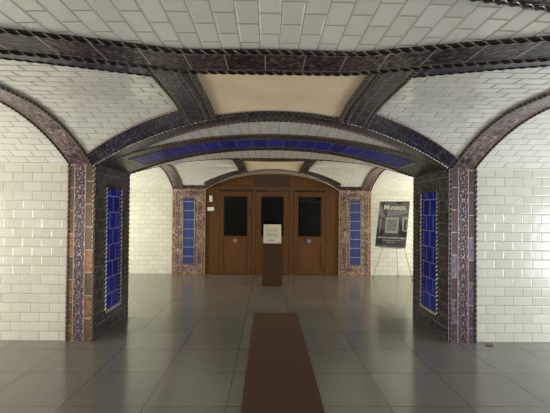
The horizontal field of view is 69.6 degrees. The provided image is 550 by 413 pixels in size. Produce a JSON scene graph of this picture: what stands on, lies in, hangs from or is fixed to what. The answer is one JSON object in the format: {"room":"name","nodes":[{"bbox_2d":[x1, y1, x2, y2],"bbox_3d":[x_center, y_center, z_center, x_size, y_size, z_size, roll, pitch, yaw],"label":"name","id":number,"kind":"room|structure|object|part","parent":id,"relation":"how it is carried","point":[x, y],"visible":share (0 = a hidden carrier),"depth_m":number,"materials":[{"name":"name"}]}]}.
{"room":"subway station hall","nodes":[
{"label":"subway station hall","id":0,"kind":"room"},
{"bbox_2d":[0,164,95,340],"bbox_3d":[-3.542,0.490,4.827,3.095,1.940,1.030,1,-1,-1],"label":"wall","id":1,"kind":"structure","parent":0,"point":[33,198],"depth_m":4.33,"materials":[{"name":"white tile"}]},
{"bbox_2d":[0,162,67,164],"bbox_3d":[-3.667,-0.480,4.319,2.810,0.020,0.009,1,-1,-1],"label":"trim","id":2,"kind":"structure","parent":1,"relation":"attached to","point":[0,162],"depth_m":4.33,"materials":[{"name":"beige tile"}]},
{"bbox_2d":[128,189,205,273],"bbox_3d":[-3.376,0.549,9.136,3.580,1.940,0.400,1,-1,-1],"label":"wall","id":3,"kind":"structure","parent":0,"point":[150,231],"depth_m":8.95,"materials":[{"name":"white tile"}]},
{"bbox_2d":[130,188,171,188],"bbox_3d":[-3.733,-0.419,8.938,2.840,0.020,0.009,1,-1,-1],"label":"trim","id":4,"kind":"structure","parent":3,"relation":"attached to","point":[130,188],"depth_m":8.95,"materials":[{"name":"beige tile"}]},
{"bbox_2d":[172,189,205,273],"bbox_3d":[-1.953,0.560,8.945,0.742,1.940,0.031,1,-1,-1],"label":"pilaster","id":5,"kind":"object","parent":3,"relation":"attached to","point":[188,205],"visible":1,"depth_m":8.95,"materials":[{"name":"orange tile"}]},
{"bbox_3d":[-1.953,0.561,8.944,0.295,1.518,0.031,1,-1,-1],"label":"rope trim","id":6,"kind":"part","parent":5,"relation":"part of","materials":[{"name":"tile"}]},
{"bbox_3d":[-1.954,0.560,8.955,0.278,1.500,0.010,1,-1,-1],"label":"blue panel","id":7,"kind":"part","parent":5,"relation":"part of","materials":[{"name":"tile"}]},
{"bbox_2d":[182,185,204,188],"bbox_3d":[-1.822,-0.452,8.905,0.500,0.111,0.138,1,-1,-1],"label":"cornice band","id":8,"kind":"object","parent":5,"relation":"on","point":[184,186],"visible":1,"depth_m":8.88,"materials":[{"name":"tile"}]},
{"bbox_2d":[244,161,303,170],"bbox_3d":[-0.024,-0.814,7.245,1.070,0.168,2.026,1,-1,-1],"label":"ceiling","id":9,"kind":"structure","parent":0,"point":[251,165],"depth_m":7.65,"materials":[{"name":"beige paint"}]},
{"bbox_2d":[0,270,549,412],"bbox_3d":[-0.079,1.528,3.679,10.400,0.100,13.000,1,-1,-1],"label":"floor","id":10,"kind":"structure","parent":0,"point":[182,345],"depth_m":3.89,"materials":[{"name":"grey tile"}]},
{"bbox_2d":[64,163,129,341],"bbox_3d":[-2.123,0.499,4.839,0.328,1.950,1.065,1,-1,-1],"label":"pier","id":11,"kind":"object","parent":10,"relation":"on","point":[97,251],"visible":1,"depth_m":4.36,"materials":[{"name":"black tile"}]},
{"bbox_3d":[-2.263,0.491,4.319,0.032,1.950,0.032,1,-1,-1],"label":"rope trim","id":12,"kind":"part","parent":11,"relation":"part of","materials":[{"name":"ceramic"}]},
{"bbox_3d":[-1.986,0.493,4.324,0.032,1.950,0.032,1,-1,-1],"label":"rope trim","id":13,"kind":"part","parent":11,"relation":"part of","materials":[{"name":"ceramic"}]},
{"bbox_3d":[-1.972,-0.444,4.867,0.024,0.025,0.970,1,-1,-1],"label":"rope trim","id":14,"kind":"part","parent":11,"relation":"part of","materials":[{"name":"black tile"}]},
{"bbox_3d":[-1.981,0.505,4.851,0.044,1.513,0.521,1,-1,-1],"label":"rope trim","id":15,"kind":"part","parent":11,"relation":"part of","materials":[{"name":"ceramic"}]},
{"bbox_3d":[-1.991,0.505,4.850,0.008,1.470,0.478,1,-1,-1],"label":"blue panel","id":16,"kind":"part","parent":11,"relation":"part of","materials":[{"name":"tile"}]},
{"bbox_3d":[-1.990,0.512,5.357,0.033,1.940,0.033,1,-1,-1],"label":"rope trim","id":17,"kind":"part","parent":11,"relation":"part of","materials":[{"name":"black tile"}]},
{"bbox_2d":[205,174,338,274],"bbox_3d":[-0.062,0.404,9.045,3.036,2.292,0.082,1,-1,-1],"label":"door surround","id":18,"kind":"object","parent":10,"relation":"on","point":[291,183],"visible":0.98,"depth_m":9.03,"materials":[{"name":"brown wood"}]},
{"bbox_3d":[-1.554,0.573,9.022,0.055,1.925,0.070,1,-1,-1],"label":"post","id":19,"kind":"part","parent":18,"relation":"part of","materials":[{"name":"brown wood"}]},
{"bbox_3d":[-1.434,1.491,9.012,0.202,0.090,0.070,1,-1,-1],"label":"rail","id":20,"kind":"part","parent":18,"relation":"part of","materials":[{"name":"brown wood"}]},
{"bbox_3d":[-1.416,-0.329,9.037,0.202,0.120,0.070,1,-1,-1],"label":"rail","id":21,"kind":"part","parent":18,"relation":"part of","materials":[{"name":"brown wood"}]},
{"bbox_3d":[-1.425,0.574,9.030,0.314,1.925,0.040,1,-1,-1],"label":"panel","id":22,"kind":"part","parent":18,"relation":"part of","materials":[{"name":"brown wood"}]},
{"bbox_3d":[-1.295,0.575,9.027,0.055,1.925,0.070,1,-1,-1],"label":"post","id":23,"kind":"part","parent":18,"relation":"part of","materials":[{"name":"brown wood"}]},
{"bbox_2d":[219,191,251,273],"bbox_3d":[-0.903,0.596,9.017,0.731,1.879,0.062,1,-1,-1],"label":"door","id":24,"kind":"structure","parent":18,"relation":"attached to","point":[235,206],"depth_m":9.01,"materials":[{"name":"brown wood"}]},
{"bbox_3d":[-0.907,1.488,9.010,0.552,0.094,0.053,1,-1,-1],"label":"rail","id":25,"kind":"part","parent":24,"relation":"part of","materials":[{"name":"brown wood"}]},
{"bbox_3d":[-0.904,1.134,9.017,0.552,0.615,0.028,1,-1,-1],"label":"panel","id":26,"kind":"part","parent":24,"relation":"part of","materials":[{"name":"brown wood"}]},
{"bbox_3d":[-0.900,0.754,9.020,0.552,0.145,0.053,1,-1,-1],"label":"lock rail","id":27,"kind":"part","parent":24,"relation":"part of","materials":[{"name":"brown wood"}]},
{"bbox_3d":[-0.895,0.219,9.030,0.552,0.925,0.010,1,-1,-1],"label":"glass pane","id":28,"kind":"part","parent":24,"relation":"part of","materials":[{"name":"black glass"}]},
{"bbox_3d":[-0.890,-0.293,9.034,0.552,0.100,0.053,1,-1,-1],"label":"rail","id":29,"kind":"part","parent":24,"relation":"part of","materials":[{"name":"brown wood"}]},
{"bbox_3d":[-0.489,0.583,9.041,0.082,1.925,0.070,1,-1,-1],"label":"post","id":30,"kind":"part","parent":18,"relation":"part of","materials":[{"name":"brown wood"}]},
{"bbox_3d":[-0.053,-0.601,9.079,2.690,0.280,0.040,1,-1,-1],"label":"arch panel","id":31,"kind":"part","parent":18,"relation":"part of","materials":[{"name":"brown wood"}]},
{"bbox_2d":[255,192,288,273],"bbox_3d":[-0.069,0.604,9.032,0.761,1.879,0.062,1,-1,-1],"label":"door","id":32,"kind":"structure","parent":18,"relation":"attached to","point":[271,207],"depth_m":9.02,"materials":[{"name":"brown wood"}]},
{"bbox_3d":[-0.069,1.142,9.032,0.532,0.615,0.028,1,-1,-1],"label":"panel","id":33,"kind":"part","parent":32,"relation":"part of","materials":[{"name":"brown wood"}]},
{"bbox_3d":[-0.066,0.762,9.034,0.532,0.145,0.053,1,-1,-1],"label":"lock rail","id":34,"kind":"part","parent":32,"relation":"part of","materials":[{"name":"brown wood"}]},
{"bbox_3d":[-0.056,-0.285,9.048,0.532,0.100,0.053,1,-1,-1],"label":"rail","id":35,"kind":"part","parent":32,"relation":"part of","materials":[{"name":"brown wood"}]},
{"bbox_3d":[-0.060,0.227,9.045,0.532,0.925,0.010,1,-1,-1],"label":"glass pane","id":36,"kind":"part","parent":32,"relation":"part of","materials":[{"name":"black glass"}]},
{"bbox_2d":[256,176,288,185],"bbox_3d":[-0.053,-0.583,9.046,0.740,0.214,0.023,1,-1,-1],"label":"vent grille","id":37,"kind":"object","parent":18,"relation":"attached to","point":[260,180],"depth_m":9.05,"materials":[{"name":"brown wood"}]},
{"bbox_3d":[-0.054,-0.418,9.056,3.036,0.084,0.082,1,-1,-1],"label":"transom rail","id":38,"kind":"part","parent":18,"relation":"part of","materials":[{"name":"brown wood"}]},
{"bbox_3d":[0.371,0.592,9.056,0.102,1.925,0.070,1,-1,-1],"label":"post","id":39,"kind":"part","parent":18,"relation":"part of","materials":[{"name":"brown wood"}]},
{"bbox_2d":[293,192,324,274],"bbox_3d":[0.781,0.612,9.047,0.721,1.879,0.062,1,-1,-1],"label":"door","id":40,"kind":"structure","parent":18,"relation":"attached to","point":[309,207],"depth_m":9.04,"materials":[{"name":"brown wood"}]},
{"bbox_3d":[0.780,1.151,9.047,0.542,0.615,0.028,1,-1,-1],"label":"panel","id":41,"kind":"part","parent":40,"relation":"part of","materials":[{"name":"brown wood"}]},
{"bbox_3d":[0.777,1.505,9.040,0.542,0.094,0.053,1,-1,-1],"label":"rail","id":42,"kind":"part","parent":40,"relation":"part of","materials":[{"name":"brown wood"}]},
{"bbox_3d":[0.784,0.770,9.049,0.542,0.145,0.053,1,-1,-1],"label":"lock rail","id":43,"kind":"part","parent":40,"relation":"part of","materials":[{"name":"brown wood"}]},
{"bbox_3d":[0.789,0.236,9.060,0.542,0.925,0.010,1,-1,-1],"label":"glass pane","id":44,"kind":"part","parent":40,"relation":"part of","materials":[{"name":"black glass"}]},
{"bbox_3d":[0.794,-0.277,9.063,0.542,0.100,0.053,1,-1,-1],"label":"rail","id":45,"kind":"part","parent":40,"relation":"part of","materials":[{"name":"brown wood"}]},
{"bbox_3d":[1.177,0.600,9.070,0.055,1.925,0.070,1,-1,-1],"label":"post","id":46,"kind":"part","parent":18,"relation":"part of","materials":[{"name":"brown wood"}]},
{"bbox_3d":[1.302,0.601,9.077,0.304,1.925,0.040,1,-1,-1],"label":"panel","id":47,"kind":"part","parent":18,"relation":"part of","materials":[{"name":"brown wood"}]},
{"bbox_3d":[1.293,1.518,9.060,0.192,0.090,0.070,1,-1,-1],"label":"rail","id":48,"kind":"part","parent":18,"relation":"part of","materials":[{"name":"brown wood"}]},
{"bbox_3d":[1.310,-0.302,9.084,0.192,0.120,0.070,1,-1,-1],"label":"rail","id":49,"kind":"part","parent":18,"relation":"part of","materials":[{"name":"brown wood"}]},
{"bbox_3d":[1.426,0.602,9.074,0.055,1.925,0.070,1,-1,-1],"label":"post","id":50,"kind":"part","parent":18,"relation":"part of","materials":[{"name":"brown wood"}]},
{"bbox_2d":[262,224,281,285],"bbox_3d":[-0.055,0.939,7.737,0.388,1.187,0.344,1,-1,-1],"label":"stand","id":51,"kind":"object","parent":10,"relation":"on","point":[272,233],"visible":1,"depth_m":7.59,"materials":[{"name":"brown wood"}]},
{"bbox_3d":[-0.050,0.531,7.654,0.354,0.374,0.167,1,-1,-1],"label":"plate","id":52,"kind":"part","parent":51,"relation":"part of","materials":[{"name":"beige paper"}]},
{"bbox_2d":[241,312,324,412],"bbox_3d":[0.053,1.468,2.990,0.600,0.006,5.215,1,-1,-1],"label":"floor mat","id":53,"kind":"object","parent":10,"relation":"on","point":[280,377],"visible":1,"depth_m":3.55,"materials":[{"name":"brown carpet"}]},
{"bbox_2d":[373,246,412,279],"bbox_3d":[2.577,0.820,8.604,0.694,1.507,0.551,1,-1,-21],"label":"easel","id":54,"kind":"object","parent":10,"relation":"on","point":[379,246],"visible":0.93,"depth_m":8.66,"materials":[{"name":"silver metal"}]},
{"bbox_2d":[375,201,409,247],"bbox_3d":[2.567,0.382,8.657,0.676,0.997,0.272,0,-1,37],"label":"poster board","id":55,"kind":"object","parent":54,"relation":"on","point":[393,216],"visible":1,"depth_m":8.65,"materials":[{"name":"grey paper"}]},
{"bbox_2d":[412,167,476,342],"bbox_3d":[2.064,0.540,4.912,0.342,1.950,1.065,1,-1,-1],"label":"pier","id":56,"kind":"object","parent":10,"relation":"on","point":[438,234],"visible":1,"depth_m":4.44,"materials":[{"name":"tile"}]},
{"bbox_3d":[1.906,0.550,5.426,0.033,1.940,0.033,1,-1,-1],"label":"rope trim","id":57,"kind":"part","parent":56,"relation":"part of","materials":[{"name":"ceramic"}]},
{"bbox_3d":[1.915,0.544,4.919,0.044,1.513,0.521,1,-1,-1],"label":"rope trim","id":58,"kind":"part","parent":56,"relation":"part of","materials":[{"name":"ceramic"}]},
{"bbox_3d":[1.925,0.544,4.919,0.008,1.470,0.478,1,-1,-1],"label":"blue panel","id":59,"kind":"part","parent":56,"relation":"part of","materials":[{"name":"tile"}]},
{"bbox_3d":[1.924,-0.406,4.935,0.024,0.025,0.970,1,-1,-1],"label":"rope trim","id":60,"kind":"part","parent":56,"relation":"part of","materials":[{"name":"black tile"}]},
{"bbox_3d":[1.946,0.532,4.392,0.032,1.950,0.032,1,-1,-1],"label":"rope trim","id":61,"kind":"part","parent":56,"relation":"part of","materials":[{"name":"ceramic"}]},
{"bbox_3d":[2.228,0.535,4.397,0.032,1.950,0.032,1,-1,-1],"label":"rope trim","id":62,"kind":"part","parent":56,"relation":"part of","materials":[{"name":"black tile"}]},
{"bbox_2d":[0,0,549,190],"bbox_3d":[-0.063,-0.700,3.995,10.000,0.484,10.228,1,-1,-1],"label":"ceiling","id":63,"kind":"structure","parent":0,"point":[313,25],"depth_m":2.66,"materials":[{"name":"white tile"}]},
{"bbox_2d":[0,84,92,164],"bbox_3d":[-2.099,-0.682,2.761,0.276,0.432,3.191,1,-1,-1],"label":"rib","id":64,"kind":"object","parent":63,"relation":"attached to","point":[64,141],"visible":0.98,"depth_m":3.68,"materials":[{"name":"tile"}]},
{"bbox_3d":[-2.222,-0.674,2.759,0.031,0.414,3.191,1,-1,-1],"label":"rope trim","id":65,"kind":"part","parent":64,"relation":"part of","materials":[{"name":"black tile"}]},
{"bbox_2d":[159,165,183,188],"bbox_3d":[-2.160,-0.624,7.176,0.252,0.432,3.604,1,-1,-1],"label":"rib","id":66,"kind":"object","parent":63,"relation":"attached to","point":[171,173],"visible":0.35,"depth_m":8.47,"materials":[{"name":"tile"}]},
{"bbox_3d":[-2.270,-0.616,7.175,0.032,0.414,3.604,1,-1,-1],"label":"rope trim","id":67,"kind":"part","parent":66,"relation":"part of","materials":[{"name":"black tile"}]},
{"bbox_3d":[-2.050,-0.614,7.178,0.032,0.414,3.604,1,-1,-1],"label":"rope trim","id":68,"kind":"part","parent":66,"relation":"part of","materials":[{"name":"black tile"}]},
{"bbox_2d":[143,68,215,125],"bbox_3d":[-0.668,-0.816,3.049,0.308,0.129,1.285,1,-1,-1],"label":"rib","id":69,"kind":"object","parent":63,"relation":"attached to","point":[186,91],"visible":0.95,"depth_m":2.97,"materials":[{"name":"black tile"}]},
{"bbox_3d":[-0.805,-0.808,3.046,0.033,0.112,1.280,1,-1,-1],"label":"rope trim","id":70,"kind":"part","parent":69,"relation":"part of","materials":[{"name":"black tile"}]},
{"bbox_3d":[-0.605,-0.818,3.036,0.033,0.088,1.114,1,-1,-1],"label":"rope trim","id":71,"kind":"part","parent":69,"relation":"part of","materials":[{"name":"black tile"}]},
{"bbox_3d":[-0.530,-0.821,3.031,0.033,0.081,1.062,1,-1,-1],"label":"rope trim","id":72,"kind":"part","parent":69,"relation":"part of","materials":[{"name":"black tile"}]},
{"bbox_2d":[229,158,246,174],"bbox_3d":[-0.650,-0.750,7.269,0.193,0.148,2.193,1,-1,-1],"label":"rib","id":73,"kind":"object","parent":63,"relation":"attached to","point":[240,165],"visible":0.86,"depth_m":7.58,"materials":[{"name":"tile"}]},
{"bbox_2d":[86,109,458,169],"bbox_3d":[-0.004,-0.637,3.892,3.952,0.407,1.023,1,-1,-1],"label":"rib","id":74,"kind":"object","parent":63,"relation":"attached to","point":[394,133],"visible":0.99,"depth_m":3.81,"materials":[{"name":"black tile"}]},
{"bbox_3d":[-1.406,-0.690,3.772,1.412,0.286,0.038,0,-1,35],"label":"rope trim","id":75,"kind":"part","parent":74,"relation":"part of","materials":[{"name":"brown tile"}]},
{"bbox_3d":[-1.275,-0.622,3.944,1.629,0.352,0.052,0,-1,29],"label":"rope trim","id":76,"kind":"part","parent":74,"relation":"part of","materials":[{"name":"tile"}]},
{"bbox_3d":[0.022,-0.801,3.466,1.115,0.039,0.145,1,-1,-1],"label":"rope trim","id":77,"kind":"part","parent":74,"relation":"part of","materials":[{"name":"black tile"}]},
{"bbox_3d":[0.022,-0.791,3.521,1.156,0.047,0.159,1,-1,-1],"label":"rope trim","id":78,"kind":"part","parent":74,"relation":"part of","materials":[{"name":"black tile"}]},
{"bbox_3d":[1.280,-0.597,3.998,1.591,0.346,0.050,1,-1,-31],"label":"rope trim","id":79,"kind":"part","parent":74,"relation":"part of","materials":[{"name":"tile"}]},
{"bbox_3d":[1.418,-0.662,3.833,1.371,0.286,0.037,1,-1,-37],"label":"rope trim","id":80,"kind":"part","parent":74,"relation":"part of","materials":[{"name":"brown tile"}]},
{"bbox_2d":[204,169,340,190],"bbox_3d":[-0.043,-0.577,8.516,3.040,0.406,0.994,1,-1,-1],"label":"rib","id":81,"kind":"object","parent":63,"relation":"attached to","point":[210,182],"visible":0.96,"depth_m":8.50,"materials":[{"name":"tile"}]},
{"bbox_2d":[100,134,445,176],"bbox_3d":[-0.022,-0.623,4.906,3.905,0.394,1.052,1,-1,-1],"label":"arch","id":82,"kind":"object","parent":63,"relation":"attached to","point":[389,158],"visible":0.98,"depth_m":4.82,"materials":[{"name":"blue tile"}]},
{"bbox_3d":[-0.032,-0.606,5.419,3.894,0.373,0.025,1,-1,-1],"label":"rope trim","id":83,"kind":"part","parent":82,"relation":"part of","materials":[{"name":"black tile"}]},
{"bbox_3d":[-0.025,-0.655,5.209,3.365,0.270,0.016,1,-1,-1],"label":"rope trim","id":84,"kind":"part","parent":82,"relation":"part of","materials":[{"name":"tile"}]},
{"bbox_3d":[-0.015,-0.662,4.630,3.365,0.270,0.016,1,-1,-1],"label":"rope trim","id":85,"kind":"part","parent":82,"relation":"part of","materials":[{"name":"tile"}]},
{"bbox_2d":[135,158,410,176],"bbox_3d":[-0.044,-0.620,6.203,3.906,0.424,1.551,1,-1,-1],"label":"rib","id":86,"kind":"object","parent":63,"relation":"attached to","point":[244,159],"visible":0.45,"depth_m":6.43,"materials":[{"name":"tile"}]},
{"bbox_2d":[0,27,549,77],"bbox_3d":[-0.026,-0.675,1.895,6.992,0.428,1.405,1,-1,-1],"label":"rib","id":87,"kind":"object","parent":63,"relation":"attached to","point":[29,46],"visible":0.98,"depth_m":2.24,"materials":[{"name":"tile"}]},
{"bbox_3d":[-2.171,-0.731,1.973,2.978,0.313,0.082,1,-1,-25],"label":"rope trim","id":88,"kind":"part","parent":87,"relation":"part of","materials":[{"name":"black tile"}]},
{"bbox_3d":[-0.027,-0.666,1.865,6.972,0.410,1.314,1,-1,-1],"label":"rope trim","id":89,"kind":"part","parent":87,"relation":"part of","materials":[{"name":"black tile"}]},
{"bbox_3d":[-0.023,-0.668,1.699,6.969,0.409,1.012,1,-1,-1],"label":"rope trim","id":90,"kind":"part","parent":87,"relation":"part of","materials":[{"name":"black tile"}]},
{"bbox_3d":[2.188,-0.690,2.020,2.818,0.308,0.074,0,-1,23],"label":"rope trim","id":91,"kind":"part","parent":87,"relation":"part of","materials":[{"name":"black tile"}]},
{"bbox_2d":[298,159,320,174],"bbox_3d":[0.605,-0.739,7.271,0.203,0.145,2.234,1,-1,-1],"label":"rib","id":92,"kind":"object","parent":63,"relation":"attached to","point":[306,165],"visible":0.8,"depth_m":7.56,"materials":[{"name":"tile"}]},
{"bbox_2d":[361,167,384,190],"bbox_3d":[2.109,-0.582,7.251,0.252,0.432,3.604,1,-1,-1],"label":"rib","id":93,"kind":"object","parent":63,"relation":"attached to","point":[370,180],"visible":0.3,"depth_m":8.54,"materials":[{"name":"tile"}]},
{"bbox_3d":[2.219,-0.572,7.253,0.032,0.414,3.604,1,-1,-1],"label":"rope trim","id":94,"kind":"part","parent":93,"relation":"part of","materials":[{"name":"black tile"}]},
{"bbox_2d":[338,69,421,129],"bbox_3d":[0.727,-0.799,3.055,0.307,0.135,1.356,1,-1,-1],"label":"rib","id":95,"kind":"object","parent":63,"relation":"attached to","point":[374,90],"visible":0.93,"depth_m":2.97,"materials":[{"name":"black tile"}]},
{"bbox_3d":[0.590,-0.809,3.035,0.032,0.083,1.122,1,-1,-1],"label":"rope trim","id":96,"kind":"part","parent":95,"relation":"part of","materials":[{"name":"black tile"}]},
{"bbox_3d":[0.665,-0.805,3.040,0.033,0.089,1.181,1,-1,-1],"label":"rope trim","id":97,"kind":"part","parent":95,"relation":"part of","materials":[{"name":"black tile"}]},
{"bbox_3d":[0.864,-0.789,3.058,0.033,0.117,1.352,1,-1,-1],"label":"rope trim","id":98,"kind":"part","parent":95,"relation":"part of","materials":[{"name":"black tile"}]},
{"bbox_2d":[452,91,549,169],"bbox_3d":[2.130,-0.640,2.835,0.286,0.432,3.191,1,-1,-1],"label":"rib","id":99,"kind":"object","parent":63,"relation":"attached to","point":[476,151],"visible":0.97,"depth_m":3.73,"materials":[{"name":"tile"}]},
{"bbox_3d":[2.257,-0.630,2.837,0.031,0.414,3.191,1,-1,-1],"label":"rope trim","id":100,"kind":"part","parent":99,"relation":"part of","materials":[{"name":"black tile"}]},
{"bbox_2d":[469,0,549,12],"bbox_3d":[-0.013,-0.686,1.104,6.980,0.428,1.850,1,-1,-1],"label":"rib","id":101,"kind":"object","parent":63,"relation":"attached to","point":[537,5],"visible":1,"depth_m":1.63,"materials":[{"name":"tile"}]},
{"bbox_2d":[197,73,364,116],"bbox_3d":[0.031,-0.877,3.025,1.110,0.154,1.116,1,-1,-1],"label":"ceiling","id":102,"kind":"structure","parent":0,"point":[227,93],"depth_m":2.96,"materials":[{"name":"beige paint"}]},
{"bbox_2d":[338,191,412,275],"bbox_3d":[3.143,0.613,9.250,3.380,1.940,0.400,1,-1,-1],"label":"wall","id":103,"kind":"structure","parent":0,"point":[387,263],"depth_m":9.04,"materials":[{"name":"white tile"}]},
{"bbox_2d":[339,190,370,275],"bbox_3d":[1.823,0.597,9.011,0.732,1.940,0.031,1,-1,-1],"label":"pilaster","id":104,"kind":"object","parent":103,"relation":"attached to","point":[354,205],"visible":1,"depth_m":9.01,"materials":[{"name":"orange tile"}]},
{"bbox_2d":[340,186,361,190],"bbox_3d":[1.712,-0.417,8.967,0.490,0.111,0.138,1,-1,-1],"label":"cornice band","id":105,"kind":"object","parent":104,"relation":"on","point":[358,188],"visible":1,"depth_m":8.96,"materials":[{"name":"tile"}]},
{"bbox_3d":[1.823,0.598,9.021,0.268,1.500,0.010,1,-1,-1],"label":"blue panel","id":106,"kind":"part","parent":104,"relation":"part of","materials":[{"name":"tile"}]},
{"bbox_3d":[1.823,0.598,9.010,0.284,1.518,0.031,1,-1,-1],"label":"rope trim","id":107,"kind":"part","parent":104,"relation":"part of","materials":[{"name":"tile"}]},
{"bbox_2d":[372,190,412,191],"bbox_3d":[3.521,-0.348,9.065,2.650,0.020,0.009,1,-1,-1],"label":"trim","id":108,"kind":"structure","parent":103,"relation":"attached to","point":[372,190],"depth_m":9.04,"materials":[{"name":"beige tile"}]},
{"bbox_2d":[448,169,549,342],"bbox_3d":[3.419,0.559,4.949,2.980,1.940,1.030,1,-1,-1],"label":"wall","id":109,"kind":"structure","parent":0,"point":[513,206],"depth_m":4.42,"materials":[{"name":"white tile"}]},
{"bbox_2d":[477,168,549,170],"bbox_3d":[3.582,-0.408,4.446,2.690,0.020,0.009,1,-1,-1],"label":"trim","id":110,"kind":"structure","parent":109,"relation":"attached to","point":[477,168],"depth_m":4.42,"materials":[{"name":"beige tile"}]}
]}

